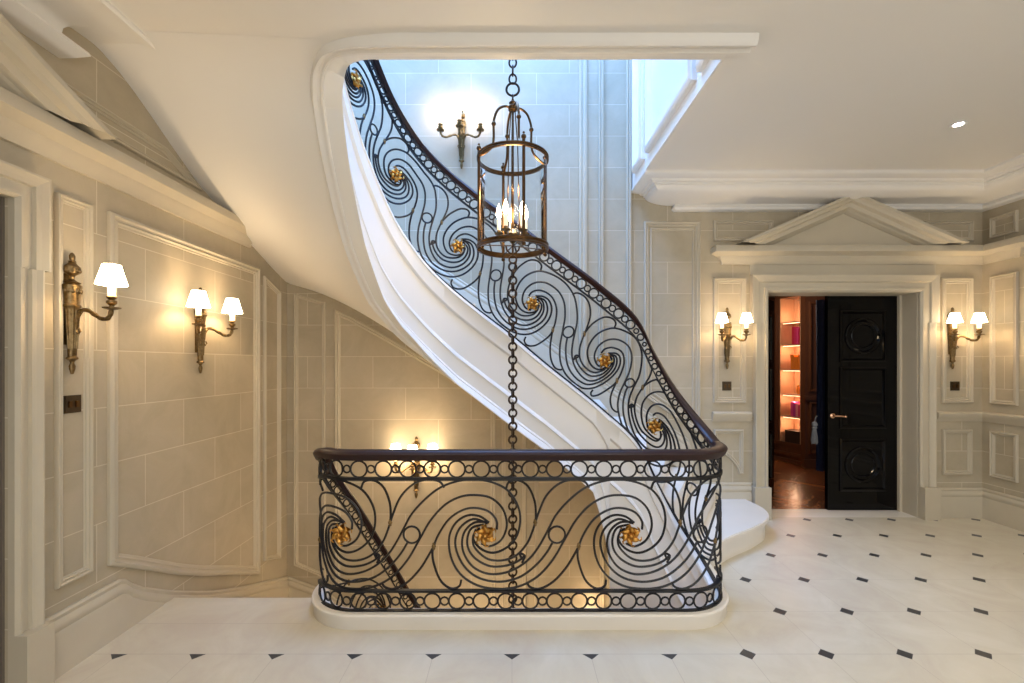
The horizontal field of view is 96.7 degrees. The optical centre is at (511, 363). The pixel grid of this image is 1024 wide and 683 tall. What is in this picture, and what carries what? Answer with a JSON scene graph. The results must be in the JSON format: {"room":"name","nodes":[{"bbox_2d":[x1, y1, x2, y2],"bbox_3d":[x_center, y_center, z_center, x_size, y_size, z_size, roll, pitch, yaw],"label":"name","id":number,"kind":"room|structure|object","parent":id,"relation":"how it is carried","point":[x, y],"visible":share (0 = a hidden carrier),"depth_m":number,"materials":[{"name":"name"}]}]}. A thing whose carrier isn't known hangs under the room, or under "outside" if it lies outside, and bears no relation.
{"room":"historic interior","nodes":[
{"label":"historic interior","id":0,"kind":"room"},
{"bbox_2d":[0,27,286,682],"bbox_3d":[-2.325,-0.600,1.050,0.250,11.000,7.300,0,0,0],"label":"wall","id":1,"kind":"structure","parent":0,"point":[186,435],"depth_m":2.81,"materials":[{"name":"paint"}]},
{"bbox_2d":[0,197,4,682],"bbox_3d":[-2.331,0.386,1.978,0.238,2.222,0.011,0,0,0],"label":"trim","id":2,"kind":"structure","parent":1,"relation":"attached to","point":[2,199],"depth_m":1.98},
{"bbox_2d":[0,159,54,682],"bbox_3d":[-2.158,0.322,1.255,0.085,2.356,1.720,0,0,0],"label":"trim","id":3,"kind":"structure","parent":1,"relation":"attached to","point":[31,638],"depth_m":2.02,"materials":[{"name":"stone"}]},
{"bbox_2d":[0,13,116,138],"bbox_3d":[-2.100,-1.375,1.240,0.200,0.470,2.140,0,0,0],"label":"trim","id":4,"kind":"structure","parent":1,"relation":"attached to","point":[24,73],"depth_m":1.97,"materials":[{"name":"paint"}]},
{"bbox_2d":[63,395,80,413],"bbox_3d":[-2.193,0.200,2.275,0.013,0.088,0.088,0,0,0],"label":"light switch","id":5,"kind":"object","parent":1,"relation":"attached to","point":[71,403],"visible":1,"depth_m":2.27,"materials":[{"name":"brown metal"}]},
{"bbox_2d":[54,192,93,589],"bbox_3d":[-2.188,0.128,2.280,0.024,1.910,0.190,0,0,0],"label":"trim","id":6,"kind":"structure","parent":1,"relation":"attached to","point":[60,199],"depth_m":2.23,"materials":[{"name":"wood"}]},
{"bbox_2d":[0,0,155,57],"bbox_3d":[-2.050,-1.593,-0.065,0.320,0.215,5.070,0,0,0],"label":"trim","id":7,"kind":"structure","parent":1,"relation":"attached to","point":[43,22],"depth_m":2.15,"materials":[{"name":"beige paint"}]},
{"bbox_2d":[62,253,128,373],"bbox_3d":[-2.057,-0.250,2.245,0.293,0.602,0.128,0,0,0],"label":"wall sconce","id":8,"kind":"object","parent":1,"relation":"attached to","point":[112,276],"visible":1,"depth_m":2.23,"materials":[{"name":"gold metal"}]},
{"bbox_2d":[0,86,251,247],"bbox_3d":[-2.140,-1.055,0.610,0.120,0.170,6.380,0,0,0],"label":"trim","id":9,"kind":"structure","parent":1,"relation":"attached to","point":[23,124],"depth_m":2.38,"materials":[{"name":"stone"}]},
{"bbox_2d":[64,81,202,191],"bbox_3d":[-2.188,-1.300,2.710,0.024,0.160,1.020,0,0,0],"label":"trim","id":10,"kind":"structure","parent":1,"relation":"attached to","point":[89,102],"depth_m":2.68,"materials":[{"name":"paint"}]},
{"bbox_2d":[45,576,288,679],"bbox_3d":[-2.184,2.112,0.929,0.032,1.824,7.038,0,0,0],"label":"baseboard","id":11,"kind":"structure","parent":1,"relation":"attached to","point":[85,626],"depth_m":2.45,"materials":[{"name":"stone"}]},
{"bbox_2d":[107,211,259,575],"bbox_3d":[-2.186,0.495,3.205,0.029,2.650,1.470,0,0,0],"label":"trim","id":12,"kind":"structure","parent":1,"relation":"attached to","point":[115,221],"depth_m":2.68,"materials":[{"name":"wood"}]},
{"bbox_2d":[186,287,242,372],"bbox_3d":[-2.098,-0.235,3.170,0.212,0.602,0.496,0,0,0],"label":"wall sconce","id":13,"kind":"object","parent":1,"relation":"attached to","point":[198,299],"visible":1,"depth_m":3.16,"materials":[{"name":"gold metal"}]},
{"bbox_2d":[263,276,280,560],"bbox_3d":[-2.188,0.531,4.160,0.024,2.621,0.280,0,0,0],"label":"trim","id":14,"kind":"structure","parent":1,"relation":"attached to","point":[266,281],"depth_m":4.10,"materials":[{"name":"stone"}]},
{"bbox_2d":[508,262,517,607],"bbox_3d":[0.005,1.108,3.050,0.050,3.584,0.054,0,0,31],"label":"chain","id":15,"kind":"object","parent":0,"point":[512,276],"visible":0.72,"depth_m":3.04,"materials":[{"name":"brown metal"}]},
{"bbox_2d":[55,517,1023,682],"bbox_3d":[1.200,1.650,0.925,6.800,0.300,7.050,0,0,0],"label":"floor","id":16,"kind":"structure","parent":0,"point":[819,599],"depth_m":2.50,"materials":[{"name":"beige stone"}]},
{"bbox_2d":[94,31,768,607],"bbox_3d":[0.047,1.375,3.375,4.494,6.850,2.150,0,0,0],"label":"staircase","id":17,"kind":"structure","parent":16,"relation":"on","point":[267,127],"depth_m":3.13,"materials":[{"name":"white paint"}]},
{"bbox_2d":[345,59,718,582],"bbox_3d":[0.088,-0.797,3.044,2.484,4.268,1.135,0,0,0],"label":"balustrade","id":18,"kind":"object","parent":17,"relation":"on","point":[352,80],"visible":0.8,"depth_m":3.38,"materials":[{"name":"black metal"}]},
{"bbox_2d":[312,585,728,629],"bbox_3d":[0.050,1.605,2.868,2.590,0.389,0.625,0,0,0],"label":"curb","id":19,"kind":"object","parent":16,"relation":"on","point":[329,617],"visible":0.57,"depth_m":2.56,"materials":[{"name":"beige stone"}]},
{"bbox_2d":[313,441,727,611],"bbox_3d":[0.050,0.990,2.732,2.579,1.000,0.343,0,0,0],"label":"balustrade","id":20,"kind":"object","parent":19,"relation":"on","point":[717,450],"visible":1,"depth_m":2.60,"materials":[{"name":"black metal"}]},
{"bbox_2d":[108,0,1023,169],"bbox_3d":[1.200,-1.850,0.925,6.800,0.300,7.050,0,0,0],"label":"ceiling","id":21,"kind":"structure","parent":0,"point":[825,84],"depth_m":2.51,"materials":[{"name":"beige paint"}]},
{"bbox_2d":[949,120,967,127],"bbox_3d":[3.160,-1.696,3.220,0.096,0.007,0.096,0,0,0],"label":"recessed light","id":22,"kind":"object","parent":21,"relation":"in","point":[959,123],"visible":1,"depth_m":3.22,"materials":[{"name":"white metal"}]},
{"bbox_2d":[287,60,981,607],"bbox_3d":[1.325,-0.600,4.575,7.050,11.000,0.250,0,0,0],"label":"wall","id":23,"kind":"structure","parent":0,"point":[388,396],"depth_m":4.45,"materials":[{"name":"stone"}]},
{"bbox_2d":[294,293,325,578],"bbox_3d":[-1.975,0.700,4.438,0.310,2.793,0.024,0,0,0],"label":"trim","id":24,"kind":"structure","parent":23,"relation":"attached to","point":[296,296],"depth_m":4.44,"materials":[{"name":"stone"}]},
{"bbox_2d":[288,577,352,607],"bbox_3d":[-0.140,3.814,4.434,4.080,3.473,0.032,0,0,0],"label":"baseboard","id":25,"kind":"structure","parent":23,"relation":"attached to","point":[297,588],"depth_m":4.42,"materials":[{"name":"stone"}]},
{"bbox_2d":[390,437,437,497],"bbox_3d":[-0.931,1.005,4.318,0.465,0.602,0.262,0,0,20],"label":"wall sconce","id":26,"kind":"object","parent":23,"relation":"attached to","point":[416,445],"visible":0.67,"depth_m":4.32,"materials":[{"name":"gold metal"}]},
{"bbox_2d":[335,310,495,607],"bbox_3d":[-0.945,1.358,4.438,1.570,3.783,0.024,0,0,0],"label":"trim","id":27,"kind":"structure","parent":23,"relation":"attached to","point":[338,314],"depth_m":4.44,"materials":[{"name":"paint"}]},
{"bbox_2d":[436,99,483,168],"bbox_3d":[-0.486,-2.195,4.331,0.431,0.602,0.233,0,0,21],"label":"wall sconce","id":28,"kind":"object","parent":23,"relation":"attached to","point":[461,125],"visible":1,"depth_m":4.32,"materials":[{"name":"gold metal"}]},
{"bbox_2d":[502,420,525,607],"bbox_3d":[0.020,1.924,4.438,0.240,3.088,0.024,0,0,0],"label":"trim","id":29,"kind":"structure","parent":23,"relation":"attached to","point":[503,421],"depth_m":4.43,"materials":[{"name":"stone"}]},
{"bbox_2d":[534,443,603,607],"bbox_3d":[0.560,2.300,4.438,0.680,3.400,0.024,0,0,0],"label":"trim","id":30,"kind":"structure","parent":23,"relation":"attached to","point":[536,483],"depth_m":4.44,"materials":[{"name":"paint"}]},
{"bbox_2d":[579,60,586,366],"bbox_3d":[0.695,-2.984,4.428,0.080,6.033,0.045,0,0,0],"label":"trim","id":31,"kind":"structure","parent":23,"relation":"attached to","point":[582,63],"depth_m":4.41,"materials":[{"name":"stone"}]},
{"bbox_2d":[418,253,751,501],"bbox_3d":[0.075,-0.041,4.434,4.510,3.102,0.032,0,0,0],"label":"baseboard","id":32,"kind":"structure","parent":23,"relation":"attached to","point":[729,490],"depth_m":4.42,"materials":[{"name":"paint"}]},
{"bbox_2d":[598,60,603,381],"bbox_3d":[0.870,-2.914,4.428,0.050,6.173,0.045,0,0,0],"label":"trim","id":33,"kind":"structure","parent":23,"relation":"attached to","point":[600,62],"depth_m":4.42,"materials":[{"name":"stone"}]},
{"bbox_2d":[626,60,631,401],"bbox_3d":[1.140,-2.818,4.428,0.050,6.363,0.045,0,0,0],"label":"trim","id":34,"kind":"structure","parent":23,"relation":"attached to","point":[628,62],"depth_m":4.42,"materials":[{"name":"stone"}]},
{"bbox_2d":[644,221,700,434],"bbox_3d":[1.565,-0.349,4.438,0.550,2.082,0.024,0,0,0],"label":"trim","id":35,"kind":"structure","parent":23,"relation":"attached to","point":[697,224],"depth_m":4.43,"materials":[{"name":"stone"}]},
{"bbox_2d":[722,381,730,390],"bbox_3d":[2.100,0.215,4.444,0.088,0.088,0.013,0,0,0],"label":"light switch","id":36,"kind":"object","parent":23,"relation":"attached to","point":[726,385],"visible":1,"depth_m":4.44,"materials":[{"name":"brown metal"}]},
{"bbox_2d":[713,429,743,473],"bbox_3d":[2.115,0.855,4.438,0.290,0.430,0.024,0,0,0],"label":"trim","id":37,"kind":"structure","parent":23,"relation":"attached to","point":[740,466],"depth_m":4.44,"materials":[{"name":"paint"}]},
{"bbox_2d":[713,278,745,402],"bbox_3d":[2.125,-0.230,4.438,0.320,1.220,0.024,0,0,0],"label":"trim","id":38,"kind":"structure","parent":23,"relation":"attached to","point":[715,280],"depth_m":4.43,"materials":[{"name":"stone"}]},
{"bbox_2d":[712,412,751,420],"bbox_3d":[2.143,0.512,4.430,0.375,0.095,0.040,0,0,0],"label":"trim","id":39,"kind":"structure","parent":23,"relation":"attached to","point":[716,416],"depth_m":4.42,"materials":[{"name":"stone"}]},
{"bbox_2d":[715,308,752,368],"bbox_3d":[2.090,-0.250,4.338,0.346,0.602,0.232,0,0,0],"label":"wall sconce","id":40,"kind":"object","parent":23,"relation":"attached to","point":[722,318],"visible":1,"depth_m":4.31,"materials":[{"name":"gold metal"}]},
{"bbox_2d":[713,220,773,240],"bbox_3d":[2.260,-1.300,4.438,0.580,0.200,0.024,0,0,0],"label":"trim","id":41,"kind":"structure","parent":23,"relation":"attached to","point":[716,223],"depth_m":4.44,"materials":[{"name":"stone"}]},
{"bbox_2d":[768,299,773,494],"bbox_3d":[2.733,0.387,4.970,0.081,2.214,0.735,0,0,44],"label":"door","id":42,"kind":"structure","parent":23,"relation":"in","point":[770,302],"depth_m":5.10,"materials":[{"name":"black paint"}]},
{"bbox_2d":[768,292,916,516],"bbox_3d":[3.228,0.400,4.553,1.475,2.200,0.205,0,0,0],"label":"trim","id":43,"kind":"structure","parent":23,"relation":"attached to","point":[906,301],"depth_m":4.54,"materials":[{"name":"stone"}]},
{"bbox_2d":[749,265,935,274],"bbox_3d":[3.228,-0.922,4.444,1.815,0.095,0.012,0,0,0],"label":"trim","id":44,"kind":"structure","parent":23,"relation":"attached to","point":[753,269],"depth_m":4.44,"materials":[{"name":"stone"}]},
{"bbox_2d":[773,214,913,244],"bbox_3d":[3.212,-1.308,4.430,1.504,0.337,0.040,0,0,0],"label":"trim","id":45,"kind":"structure","parent":23,"relation":"attached to","point":[843,229],"depth_m":4.41,"materials":[{"name":"stone"}]},
{"bbox_2d":[750,274,940,519],"bbox_3d":[3.228,0.318,4.407,1.805,2.365,0.085,0,0,0],"label":"trim","id":46,"kind":"structure","parent":23,"relation":"attached to","point":[927,286],"depth_m":4.40,"materials":[{"name":"wood"}]},
{"bbox_2d":[737,197,968,244],"bbox_3d":[3.212,-1.375,4.350,2.140,0.470,0.200,0,0,0],"label":"trim","id":47,"kind":"structure","parent":23,"relation":"attached to","point":[867,210],"depth_m":4.31,"materials":[{"name":"stone"}]},
{"bbox_2d":[825,296,896,509],"bbox_3d":[3.598,0.387,4.667,0.736,2.214,0.117,0,0,-2],"label":"door","id":48,"kind":"structure","parent":23,"relation":"in","point":[860,331],"depth_m":4.66,"materials":[{"name":"black paint"}]},
{"bbox_2d":[710,235,1023,264],"bbox_3d":[3.275,-1.055,4.230,2.670,0.170,0.460,0,0,0],"label":"trim","id":49,"kind":"structure","parent":23,"relation":"attached to","point":[1013,247],"depth_m":4.36,"materials":[{"name":"stone"}]},
{"bbox_2d":[924,220,973,240],"bbox_3d":[4.265,-1.300,4.438,0.470,0.200,0.024,0,0,0],"label":"trim","id":50,"kind":"structure","parent":23,"relation":"attached to","point":[970,223],"depth_m":4.44,"materials":[{"name":"paint"}]},
{"bbox_2d":[950,381,959,390],"bbox_3d":[4.330,0.215,4.444,0.088,0.088,0.013,0,0,0],"label":"light switch","id":51,"kind":"object","parent":23,"relation":"attached to","point":[954,385],"visible":1,"depth_m":4.44,"materials":[{"name":"brown metal"}]},
{"bbox_2d":[940,278,973,402],"bbox_3d":[4.345,-0.230,4.438,0.310,1.220,0.024,0,0,0],"label":"trim","id":52,"kind":"structure","parent":23,"relation":"attached to","point":[942,280],"depth_m":4.43,"materials":[{"name":"wood"}]},
{"bbox_2d":[941,429,972,474],"bbox_3d":[4.345,0.860,4.438,0.290,0.440,0.024,0,0,0],"label":"trim","id":53,"kind":"structure","parent":23,"relation":"attached to","point":[969,432],"depth_m":4.44,"materials":[{"name":"stone"}]},
{"bbox_2d":[946,307,987,368],"bbox_3d":[4.280,-0.250,4.338,0.346,0.602,0.232,0,0,0],"label":"wall sconce","id":54,"kind":"object","parent":23,"relation":"attached to","point":[954,318],"visible":1,"depth_m":4.29,"materials":[{"name":"gold metal"}]},
{"bbox_2d":[632,60,721,186],"bbox_3d":[1.245,-3.902,3.475,0.150,4.396,1.950,0,0,0],"label":"wall","id":55,"kind":"structure","parent":0,"point":[667,76],"depth_m":3.44,"materials":[{"name":"white paint"}]},
{"bbox_2d":[632,60,644,173],"bbox_3d":[1.147,-3.600,4.145,0.045,3.600,0.310,0,0,0],"label":"trim","id":56,"kind":"structure","parent":55,"relation":"attached to","point":[637,161],"depth_m":4.23,"materials":[{"name":"white paint"}]},
{"bbox_2d":[644,60,696,152],"bbox_3d":[1.147,-3.600,3.385,0.045,3.600,1.010,0,0,0],"label":"trim","id":57,"kind":"structure","parent":55,"relation":"attached to","point":[650,140],"depth_m":3.57,"materials":[{"name":"white paint"}]},
{"bbox_2d":[695,60,708,72],"bbox_3d":[1.147,-3.600,2.695,0.045,3.600,0.230,0,0,0],"label":"trim","id":58,"kind":"structure","parent":55,"relation":"attached to","point":[700,65],"depth_m":2.76,"materials":[{"name":"white paint"}]},
{"bbox_2d":[768,296,774,439],"bbox_3d":[4.100,0.050,6.900,4.400,2.900,4.400,0,0,0],"label":"wall","id":59,"kind":"structure","parent":0,"point":[772,298],"depth_m":9.00,"materials":[{"name":"brown wood"}]},
{"bbox_2d":[816,299,824,471],"bbox_3d":[3.570,0.240,5.106,0.300,1.920,0.074,0,0,0],"label":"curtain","id":60,"kind":"object","parent":59,"relation":"hanging from","point":[820,304],"visible":0.33,"depth_m":5.11,"materials":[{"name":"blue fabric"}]},
{"bbox_2d":[772,509,914,516],"bbox_3d":[3.228,1.560,4.575,1.475,0.121,0.250,0,0,0],"label":"threshold","id":61,"kind":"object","parent":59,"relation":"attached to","point":[775,512],"depth_m":4.56,"materials":[{"name":"beige stone"}]},
{"bbox_2d":[772,443,824,508],"bbox_3d":[4.100,1.562,6.850,4.200,0.117,4.300,0,0,0],"label":"floor","id":62,"kind":"structure","parent":0,"point":[796,486],"depth_m":5.54,"materials":[{"name":"brown wood"}]},
{"bbox_2d":[774,296,800,464],"bbox_3d":[4.369,0.150,7.022,0.340,2.700,0.517,0,0,-18],"label":"bookcase","id":63,"kind":"object","parent":62,"relation":"on","point":[787,308],"visible":0.6,"depth_m":7.14,"materials":[{"name":"brown wood"}]},
{"bbox_2d":[785,429,799,443],"bbox_3d":[4.383,1.120,6.978,0.206,0.200,0.276,0,0,-18],"label":"storage box","id":64,"kind":"object","parent":63,"relation":"on","point":[791,435],"visible":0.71,"depth_m":6.97,"materials":[{"name":"black"}]},
{"bbox_2d":[792,327,793,343],"bbox_3d":[4.390,-0.435,6.988,0.200,0.270,0.034,0,0,-18],"label":"book","id":65,"kind":"object","parent":63,"relation":"on","point":[792,327],"visible":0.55,"depth_m":6.96,"materials":[{"name":"paper"}]},
{"bbox_2d":[790,355,797,368],"bbox_3d":[4.365,-0.030,7.000,0.146,0.220,0.062,0,0,-18],"label":"box","id":66,"kind":"object","parent":63,"relation":"on","point":[791,356],"visible":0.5,"depth_m":6.97,"materials":[{"name":"orange cardboard"}]},
{"bbox_2d":[791,401,799,415],"bbox_3d":[4.391,0.690,7.018,0.200,0.220,0.038,0,0,-18],"label":"book","id":67,"kind":"object","parent":63,"relation":"on","point":[796,401],"visible":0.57,"depth_m":6.99,"materials":[{"name":"paper"}]},
{"bbox_2d":[794,357,797,368],"bbox_3d":[4.385,-0.015,6.939,0.146,0.190,0.062,0,0,-18],"label":"box","id":68,"kind":"object","parent":63,"relation":"on","point":[795,358],"visible":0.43,"depth_m":6.92,"materials":[{"name":"orange cardboard"}]},
{"bbox_2d":[793,402,799,416],"bbox_3d":[4.404,0.696,6.978,0.200,0.208,0.038,0,0,-18],"label":"book","id":69,"kind":"object","parent":63,"relation":"on","point":[794,404],"visible":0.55,"depth_m":6.94,"materials":[{"name":"paper"}]},
{"bbox_2d":[794,327,799,343],"bbox_3d":[4.402,-0.430,6.952,0.200,0.260,0.034,0,0,-18],"label":"book","id":70,"kind":"object","parent":63,"relation":"on","point":[794,327],"visible":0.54,"depth_m":6.92,"materials":[{"name":"paper"}]},
{"bbox_2d":[796,328,798,343],"bbox_3d":[4.414,-0.425,6.916,0.200,0.250,0.034,0,0,-18],"label":"book","id":71,"kind":"object","parent":63,"relation":"on","point":[797,329],"visible":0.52,"depth_m":6.88,"materials":[{"name":"paper"}]},
{"bbox_2d":[796,385,799,393],"bbox_3d":[4.362,0.385,6.937,0.055,0.150,0.055,0,0,-18],"label":"decorative jar","id":72,"kind":"object","parent":63,"relation":"on","point":[798,387],"visible":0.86,"depth_m":6.92,"materials":[{"name":"brown metal"}]},
{"bbox_2d":[801,296,824,467],"bbox_3d":[4.990,0.150,6.610,1.560,2.700,0.140,0,0,0],"label":"tall cabinet","id":73,"kind":"object","parent":62,"relation":"on","point":[808,303],"visible":0.12,"depth_m":6.58,"materials":[{"name":"brown wood"}]},
{"bbox_2d":[811,416,817,443],"bbox_3d":[3.214,0.699,4.839,0.067,0.301,0.109,0,0,30],"label":"tassel","id":74,"kind":"object","parent":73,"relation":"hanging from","point":[814,437],"visible":1,"depth_m":4.80,"materials":[{"name":"grey fabric"}]},
{"bbox_2d":[982,199,1023,498],"bbox_3d":[4.725,-0.600,0.925,0.250,11.000,7.050,0,0,0],"label":"wall","id":75,"kind":"structure","parent":0,"point":[1003,287],"depth_m":4.27,"materials":[{"name":"stone"}]},
{"bbox_2d":[632,153,1023,211],"bbox_3d":[2.880,-1.593,0.930,3.440,0.215,7.060,0,0,0],"label":"trim","id":76,"kind":"structure","parent":75,"relation":"attached to","point":[1001,184],"depth_m":4.15,"materials":[{"name":"beige paint"}]},
{"bbox_2d":[937,412,1023,425],"bbox_3d":[4.370,0.512,3.225,0.460,0.095,2.450,0,0,0],"label":"trim","id":77,"kind":"structure","parent":75,"relation":"attached to","point":[1018,420],"depth_m":4.41,"materials":[{"name":"stone"}]},
{"bbox_2d":[941,488,1023,531],"bbox_3d":[4.375,1.355,0.930,0.450,0.290,7.040,0,0,0],"label":"baseboard","id":78,"kind":"structure","parent":75,"relation":"attached to","point":[1007,510],"depth_m":4.41,"materials":[{"name":"stone"}]},
{"bbox_2d":[989,271,1018,405],"bbox_3d":[4.588,-0.230,4.250,0.024,1.220,0.240,0,0,0],"label":"trim","id":79,"kind":"structure","parent":75,"relation":"attached to","point":[1015,275],"depth_m":4.22,"materials":[{"name":"wood"}]},
{"bbox_2d":[989,431,1018,482],"bbox_3d":[4.588,0.860,4.250,0.024,0.440,0.240,0,0,0],"label":"trim","id":80,"kind":"structure","parent":75,"relation":"attached to","point":[1015,478],"depth_m":4.23,"materials":[{"name":"stone"}]},
{"bbox_2d":[989,210,1018,238],"bbox_3d":[4.588,-1.300,4.250,0.024,0.200,0.240,0,0,0],"label":"trim","id":81,"kind":"structure","parent":75,"relation":"attached to","point":[1015,214],"depth_m":4.24,"materials":[{"name":"stone"}]},
{"bbox_3d":[1.200,5.000,0.925,6.800,0.200,7.050,0,0,0],"label":"floor","id":82,"kind":"structure","parent":0,"visible":0},
{"bbox_3d":[-0.820,3.002,3.672,2.760,3.045,1.555,0,0,0],"label":"staircase","id":83,"kind":"structure","parent":82,"relation":"on","visible":0},
{"bbox_2d":[318,459,420,607],"bbox_3d":[-0.383,2.268,3.328,1.890,3.406,0.412,0,0,-16],"label":"balustrade","id":84,"kind":"object","parent":83,"relation":"on","point":[340,485],"visible":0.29,"depth_m":3.14,"materials":[{"name":"black metal"}]},
{"bbox_3d":[-0.500,-6.115,3.175,3.400,0.030,2.550,0,0,0],"label":"window","id":85,"kind":"structure","parent":0,"visible":0},
{"bbox_2d":[508,60,516,84],"bbox_3d":[0.005,-4.192,3.050,0.046,4.642,0.046,0,0,45],"label":"suspension chain","id":86,"kind":"object","parent":85,"relation":"hanging from","point":[512,74],"visible":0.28,"depth_m":3.04,"materials":[{"name":"brown metal"}]},
{"bbox_2d":[476,82,548,262],"bbox_3d":[0.005,-1.280,3.050,0.483,1.220,0.483,0,0,26],"label":"hanging lantern","id":87,"kind":"object","parent":86,"relation":"hanging from","point":[512,236],"visible":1,"depth_m":3.05,"materials":[{"name":"brown metal"}]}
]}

